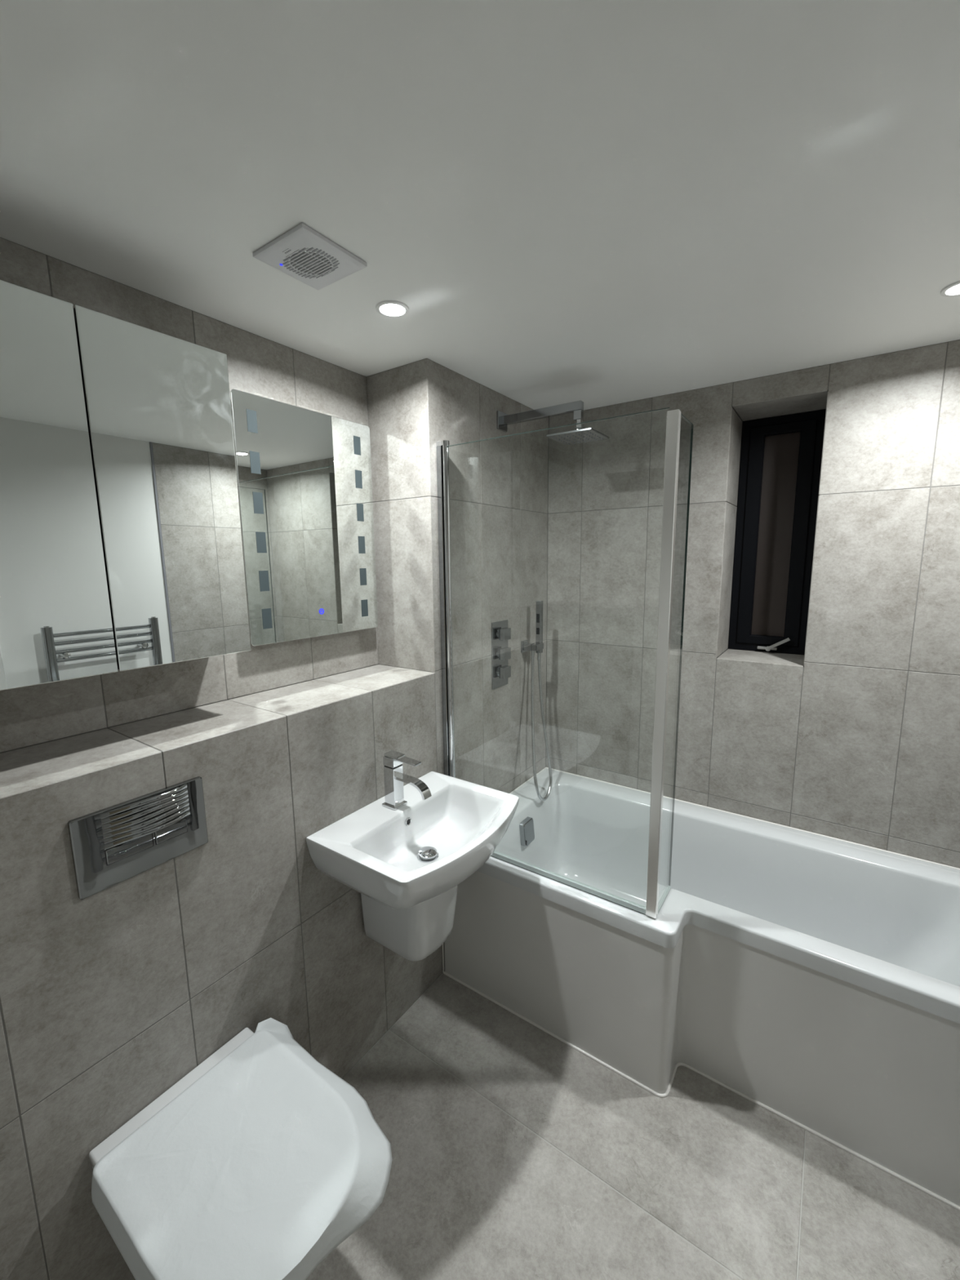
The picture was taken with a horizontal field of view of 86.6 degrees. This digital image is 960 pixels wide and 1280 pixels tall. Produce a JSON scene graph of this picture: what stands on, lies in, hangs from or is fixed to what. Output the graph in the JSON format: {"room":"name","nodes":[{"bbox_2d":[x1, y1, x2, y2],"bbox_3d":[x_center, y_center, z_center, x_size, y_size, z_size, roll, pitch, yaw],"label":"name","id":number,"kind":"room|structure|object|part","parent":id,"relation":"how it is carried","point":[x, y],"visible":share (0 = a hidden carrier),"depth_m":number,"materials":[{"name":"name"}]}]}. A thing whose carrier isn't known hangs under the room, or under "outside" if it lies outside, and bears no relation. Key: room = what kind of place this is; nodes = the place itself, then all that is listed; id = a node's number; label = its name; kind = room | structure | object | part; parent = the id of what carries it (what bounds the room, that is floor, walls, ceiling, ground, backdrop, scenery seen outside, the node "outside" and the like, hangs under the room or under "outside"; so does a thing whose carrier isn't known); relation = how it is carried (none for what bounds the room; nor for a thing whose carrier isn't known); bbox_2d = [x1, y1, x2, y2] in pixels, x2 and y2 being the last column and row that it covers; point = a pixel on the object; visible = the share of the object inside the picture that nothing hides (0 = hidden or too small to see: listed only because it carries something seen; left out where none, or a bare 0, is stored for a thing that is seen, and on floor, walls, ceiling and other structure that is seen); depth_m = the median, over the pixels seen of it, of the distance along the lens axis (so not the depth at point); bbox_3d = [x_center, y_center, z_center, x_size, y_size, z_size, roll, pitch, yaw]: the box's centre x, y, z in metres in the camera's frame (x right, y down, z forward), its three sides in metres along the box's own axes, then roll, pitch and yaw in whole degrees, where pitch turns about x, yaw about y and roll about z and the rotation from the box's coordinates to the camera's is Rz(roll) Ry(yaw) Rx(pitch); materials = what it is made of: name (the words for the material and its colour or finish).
{"room":"bathroom","nodes":[
{"label":"bathroom","id":0,"kind":"room"},
{"bbox_2d":[0,237,378,752],"bbox_3d":[-1.071,-0.279,1.033,0.118,1.041,2.196,5,11,34],"label":"wall","id":1,"kind":"structure","parent":0,"point":[259,366],"depth_m":1.36,"materials":[{"name":"grey tile"}]},
{"bbox_2d":[0,280,250,690],"bbox_3d":[-0.850,-0.296,1.086,0.181,0.722,0.604,5,11,34],"label":"upper cabinet","id":2,"kind":"object","parent":1,"relation":"attached to","point":[121,543],"visible":1,"depth_m":1.05,"materials":[{"name":"silver metal"}]},
{"bbox_2d":[0,280,118,690],"bbox_3d":[-0.864,-0.269,0.913,0.005,0.722,0.301,5,11,34],"label":"mirror glass","id":3,"kind":"object","parent":2,"relation":"attached to","point":[59,604],"depth_m":0.97,"materials":[{"name":"silver metal"}]},
{"bbox_3d":[-0.699,-0.310,1.165,0.015,0.718,0.297,5,11,34],"label":"door","id":4,"kind":"part","parent":2,"relation":"part of","materials":[{"name":"black"}]},
{"bbox_2d":[74,304,250,671],"bbox_3d":[-0.691,-0.309,1.159,0.005,0.722,0.301,5,11,34],"label":"mirror glass","id":5,"kind":"object","parent":2,"relation":"attached to","point":[156,413],"depth_m":1.13,"materials":[{"name":"silver metal"}]},
{"bbox_2d":[230,389,377,645],"bbox_3d":[-0.542,-0.366,1.647,0.042,0.708,0.503,5,11,34],"label":"mirror","id":6,"kind":"object","parent":1,"relation":"attached to","point":[304,482],"visible":1,"depth_m":1.59,"materials":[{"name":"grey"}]},
{"bbox_3d":[-0.641,-0.615,1.433,0.001,0.060,0.030,5,11,34],"label":"frosted panel","id":7,"kind":"part","parent":6,"relation":"part of","materials":[{"name":"grey"}]},
{"bbox_3d":[-0.639,-0.505,1.450,0.001,0.060,0.030,5,11,34],"label":"frosted panel","id":8,"kind":"part","parent":6,"relation":"part of","materials":[{"name":"grey"}]},
{"bbox_3d":[-0.638,-0.394,1.468,0.001,0.060,0.030,5,11,34],"label":"frosted panel","id":9,"kind":"part","parent":6,"relation":"part of","materials":[{"name":"grey glass"}]},
{"bbox_3d":[-0.637,-0.284,1.485,0.001,0.060,0.030,5,11,34],"label":"frosted panel","id":10,"kind":"part","parent":6,"relation":"part of","materials":[{"name":"grey glass"}]},
{"bbox_3d":[-0.636,-0.174,1.502,0.001,0.060,0.030,5,11,34],"label":"frosted panel","id":11,"kind":"part","parent":6,"relation":"part of","materials":[{"name":"grey glass"}]},
{"bbox_3d":[-0.634,-0.064,1.519,0.001,0.060,0.030,5,11,34],"label":"frosted panel","id":12,"kind":"part","parent":6,"relation":"part of","materials":[{"name":"grey glass"}]},
{"bbox_3d":[-0.421,-0.666,1.746,0.001,0.060,0.030,5,11,34],"label":"frosted panel","id":13,"kind":"part","parent":6,"relation":"part of","materials":[{"name":"grey"}]},
{"bbox_3d":[-0.419,-0.556,1.763,0.001,0.060,0.030,5,11,34],"label":"frosted panel","id":14,"kind":"part","parent":6,"relation":"part of","materials":[{"name":"grey"}]},
{"bbox_3d":[-0.418,-0.446,1.780,0.001,0.060,0.030,5,11,34],"label":"frosted panel","id":15,"kind":"part","parent":6,"relation":"part of","materials":[{"name":"grey glass"}]},
{"bbox_3d":[-0.417,-0.335,1.798,0.001,0.060,0.030,5,11,34],"label":"frosted panel","id":16,"kind":"part","parent":6,"relation":"part of","materials":[{"name":"grey glass"}]},
{"bbox_3d":[-0.416,-0.225,1.815,0.001,0.060,0.030,5,11,34],"label":"frosted panel","id":17,"kind":"part","parent":6,"relation":"part of","materials":[{"name":"grey glass"}]},
{"bbox_3d":[-0.414,-0.115,1.832,0.001,0.060,0.030,5,11,34],"label":"frosted panel","id":18,"kind":"part","parent":6,"relation":"part of","materials":[{"name":"grey glass"}]},
{"bbox_2d":[0,358,548,1279],"bbox_3d":[-0.631,0.251,1.498,0.400,2.243,3.310,5,11,34],"label":"wall","id":19,"kind":"structure","parent":0,"point":[110,997],"depth_m":1.25,"materials":[{"name":"grey tile"}]},
{"bbox_2d":[67,776,208,899],"bbox_3d":[-0.691,0.402,1.056,0.023,0.160,0.244,5,11,34],"label":"flush plate","id":20,"kind":"object","parent":19,"relation":"attached to","point":[111,846],"visible":1,"depth_m":1.04,"materials":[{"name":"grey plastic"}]},
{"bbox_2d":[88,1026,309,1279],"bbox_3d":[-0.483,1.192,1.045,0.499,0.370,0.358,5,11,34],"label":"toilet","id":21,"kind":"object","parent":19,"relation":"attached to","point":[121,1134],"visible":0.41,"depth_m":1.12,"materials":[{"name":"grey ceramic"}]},
{"bbox_2d":[91,1017,392,1279],"bbox_3d":[-0.446,1.052,1.036,0.484,0.100,0.444,5,11,34],"label":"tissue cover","id":22,"kind":"object","parent":21,"relation":"on","point":[266,1163],"visible":1,"depth_m":0.97,"materials":[{"name":"grey plastic"}]},
{"bbox_2d":[0,664,435,798],"bbox_3d":[-0.873,0.248,1.042,0.281,0.008,2.096,5,11,34],"label":"ledge","id":23,"kind":"object","parent":19,"relation":"attached to","point":[28,768],"visible":1,"depth_m":1.22,"materials":[{"name":"grey tile"}]},
{"bbox_2d":[306,771,519,961],"bbox_3d":[-0.152,0.737,1.535,0.420,0.432,0.540,5,11,34],"label":"basin","id":24,"kind":"object","parent":19,"relation":"attached to","point":[407,864],"visible":1,"depth_m":1.50,"materials":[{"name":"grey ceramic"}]},
{"bbox_2d":[382,750,431,810],"bbox_3d":[-0.221,0.433,1.542,0.166,0.169,0.056,5,11,34],"label":"tap","id":25,"kind":"object","parent":24,"relation":"on","point":[394,777],"visible":1,"depth_m":1.55,"materials":[{"name":"silver metal"}]},
{"bbox_3d":[-0.265,0.509,1.585,0.056,0.008,0.056,5,11,34],"label":"plate","id":26,"kind":"part","parent":25,"relation":"part of","materials":[{"name":"silver metal"}]},
{"bbox_3d":[-0.233,0.357,1.537,0.124,0.016,0.037,5,11,34],"label":"lever","id":27,"kind":"part","parent":25,"relation":"part of","materials":[{"name":"silver metal"}]},
{"bbox_3d":[-0.202,0.439,1.529,0.120,0.046,0.031,5,11,34],"label":"spout","id":28,"kind":"part","parent":25,"relation":"part of","materials":[{"name":"silver metal"}]},
{"bbox_2d":[491,619,511,689],"bbox_3d":[0.069,0.055,2.096,0.044,0.273,0.145,5,11,34],"label":"shower valve","id":29,"kind":"object","parent":19,"relation":"attached to","point":[500,633],"visible":1,"depth_m":2.08,"materials":[{"name":"silver metal"}]},
{"bbox_3d":[0.105,0.135,2.144,0.027,0.048,0.054,5,11,34],"label":"knob","id":30,"kind":"part","parent":29,"relation":"part of","materials":[{"name":"silver metal"}]},
{"bbox_3d":[0.104,0.057,2.132,0.027,0.048,0.054,5,11,34],"label":"knob","id":31,"kind":"part","parent":29,"relation":"part of","materials":[{"name":"silver metal"}]},
{"bbox_3d":[0.103,-0.025,2.119,0.027,0.048,0.054,5,11,34],"label":"knob","id":32,"kind":"part","parent":29,"relation":"part of","materials":[{"name":"silver metal"}]},
{"bbox_2d":[520,600,552,800],"bbox_3d":[0.263,0.270,2.281,0.115,0.879,0.210,-3,9,-17],"label":"shower","id":33,"kind":"object","parent":19,"relation":"attached to","point":[538,646],"visible":1,"depth_m":2.30,"materials":[{"name":"silver metal"}]},
{"bbox_2d":[496,400,608,445],"bbox_3d":[0.256,-0.815,1.917,0.417,0.144,0.172,5,11,34],"label":"shower","id":34,"kind":"object","parent":19,"relation":"attached to","point":[580,435],"visible":0.99,"depth_m":1.88,"materials":[{"name":"silver metal"}]},
{"bbox_3d":[0.229,-0.841,1.932,0.340,0.063,0.025,5,11,34],"label":"arm","id":35,"kind":"part","parent":34,"relation":"part of","materials":[{"name":"silver metal"}]},
{"bbox_2d":[366,358,438,672],"bbox_3d":[-0.325,-0.415,1.851,0.400,1.041,0.020,5,11,34],"label":"wall pier","id":36,"kind":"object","parent":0,"point":[397,397],"visible":0.79,"depth_m":1.80,"materials":[{"name":"grey tile"}]},
{"bbox_2d":[0,0,959,409],"bbox_3d":[0.164,-0.833,0.786,2.340,0.100,3.350,5,11,34],"label":"ceiling","id":37,"kind":"structure","parent":0,"point":[597,203],"depth_m":0.86,"materials":[{"name":"white paint"}]},
{"bbox_2d":[253,222,367,290],"bbox_3d":[-0.365,-0.818,1.101,0.168,0.012,0.167,5,11,34],"label":"fan","id":38,"kind":"object","parent":37,"relation":"attached to","point":[301,253],"visible":1,"depth_m":1.08,"materials":[{"name":"white plastic"}]},
{"bbox_2d":[375,300,408,317],"bbox_3d":[-0.227,-0.859,1.325,0.086,0.005,0.086,5,11,34],"label":"recessed light","id":39,"kind":"object","parent":37,"relation":"in","point":[391,308],"visible":1,"depth_m":1.32,"materials":[{"name":"white"}]},
{"bbox_2d":[940,280,959,296],"bbox_3d":[1.185,-0.863,1.248,0.086,0.005,0.086,5,11,34],"label":"recessed light","id":40,"kind":"object","parent":37,"relation":"in","point":[953,289],"visible":1,"depth_m":1.26,"materials":[{"name":"white"}]},
{"bbox_2d":[306,970,959,1279],"bbox_3d":[0.191,1.482,1.146,2.340,0.100,3.350,5,11,34],"label":"floor","id":41,"kind":"structure","parent":0,"point":[517,1154],"depth_m":1.31,"materials":[{"name":"grey tile"}]},
{"bbox_2d":[442,871,959,1210],"bbox_3d":[0.610,1.117,1.526,1.740,0.500,0.155,5,11,34],"label":"bath panel","id":42,"kind":"object","parent":41,"relation":"on","point":[873,1076],"visible":0.92,"depth_m":1.50,"materials":[{"name":"grey plastic"}]},
{"bbox_2d":[476,767,959,1023],"bbox_3d":[0.809,0.984,1.799,1.739,0.429,0.854,5,11,34],"label":"bathtub","id":43,"kind":"object","parent":41,"relation":"on","point":[886,923],"visible":0.49,"depth_m":1.85,"materials":[{"name":"white ceramic"}]},
{"bbox_2d":[435,407,693,918],"bbox_3d":[0.232,0.066,1.674,0.788,1.442,0.176,5,11,34],"label":"screen","id":44,"kind":"object","parent":43,"relation":"on","point":[652,908],"visible":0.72,"depth_m":1.48,"materials":[{"name":"clear glass"}]},
{"bbox_3d":[0.500,0.117,1.401,0.030,1.412,0.022,5,11,34],"label":"corner post","id":45,"kind":"part","parent":44,"relation":"part of","materials":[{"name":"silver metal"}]},
{"bbox_2d":[545,339,959,868],"bbox_3d":[1.058,0.119,2.219,2.340,2.243,0.340,5,11,34],"label":"wall","id":46,"kind":"structure","parent":0,"point":[855,737],"depth_m":1.94,"materials":[{"name":"grey tile"}]},
{"bbox_2d":[728,408,826,654],"bbox_3d":[1.230,-0.427,2.128,0.297,0.964,0.097,5,11,34],"label":"window","id":47,"kind":"structure","parent":46,"relation":"in","point":[781,455],"depth_m":2.12,"materials":[{"name":"black"}]},
{"bbox_3d":[1.239,0.016,2.152,0.120,0.064,0.030,5,11,34],"label":"handle","id":48,"kind":"part","parent":47,"relation":"part of","materials":[{"name":"grey metal"}]},
{"bbox_3d":[1.239,-0.429,2.140,0.129,0.832,0.006,5,11,34],"label":"pane","id":49,"kind":"part","parent":47,"relation":"part of","materials":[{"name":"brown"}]}
]}

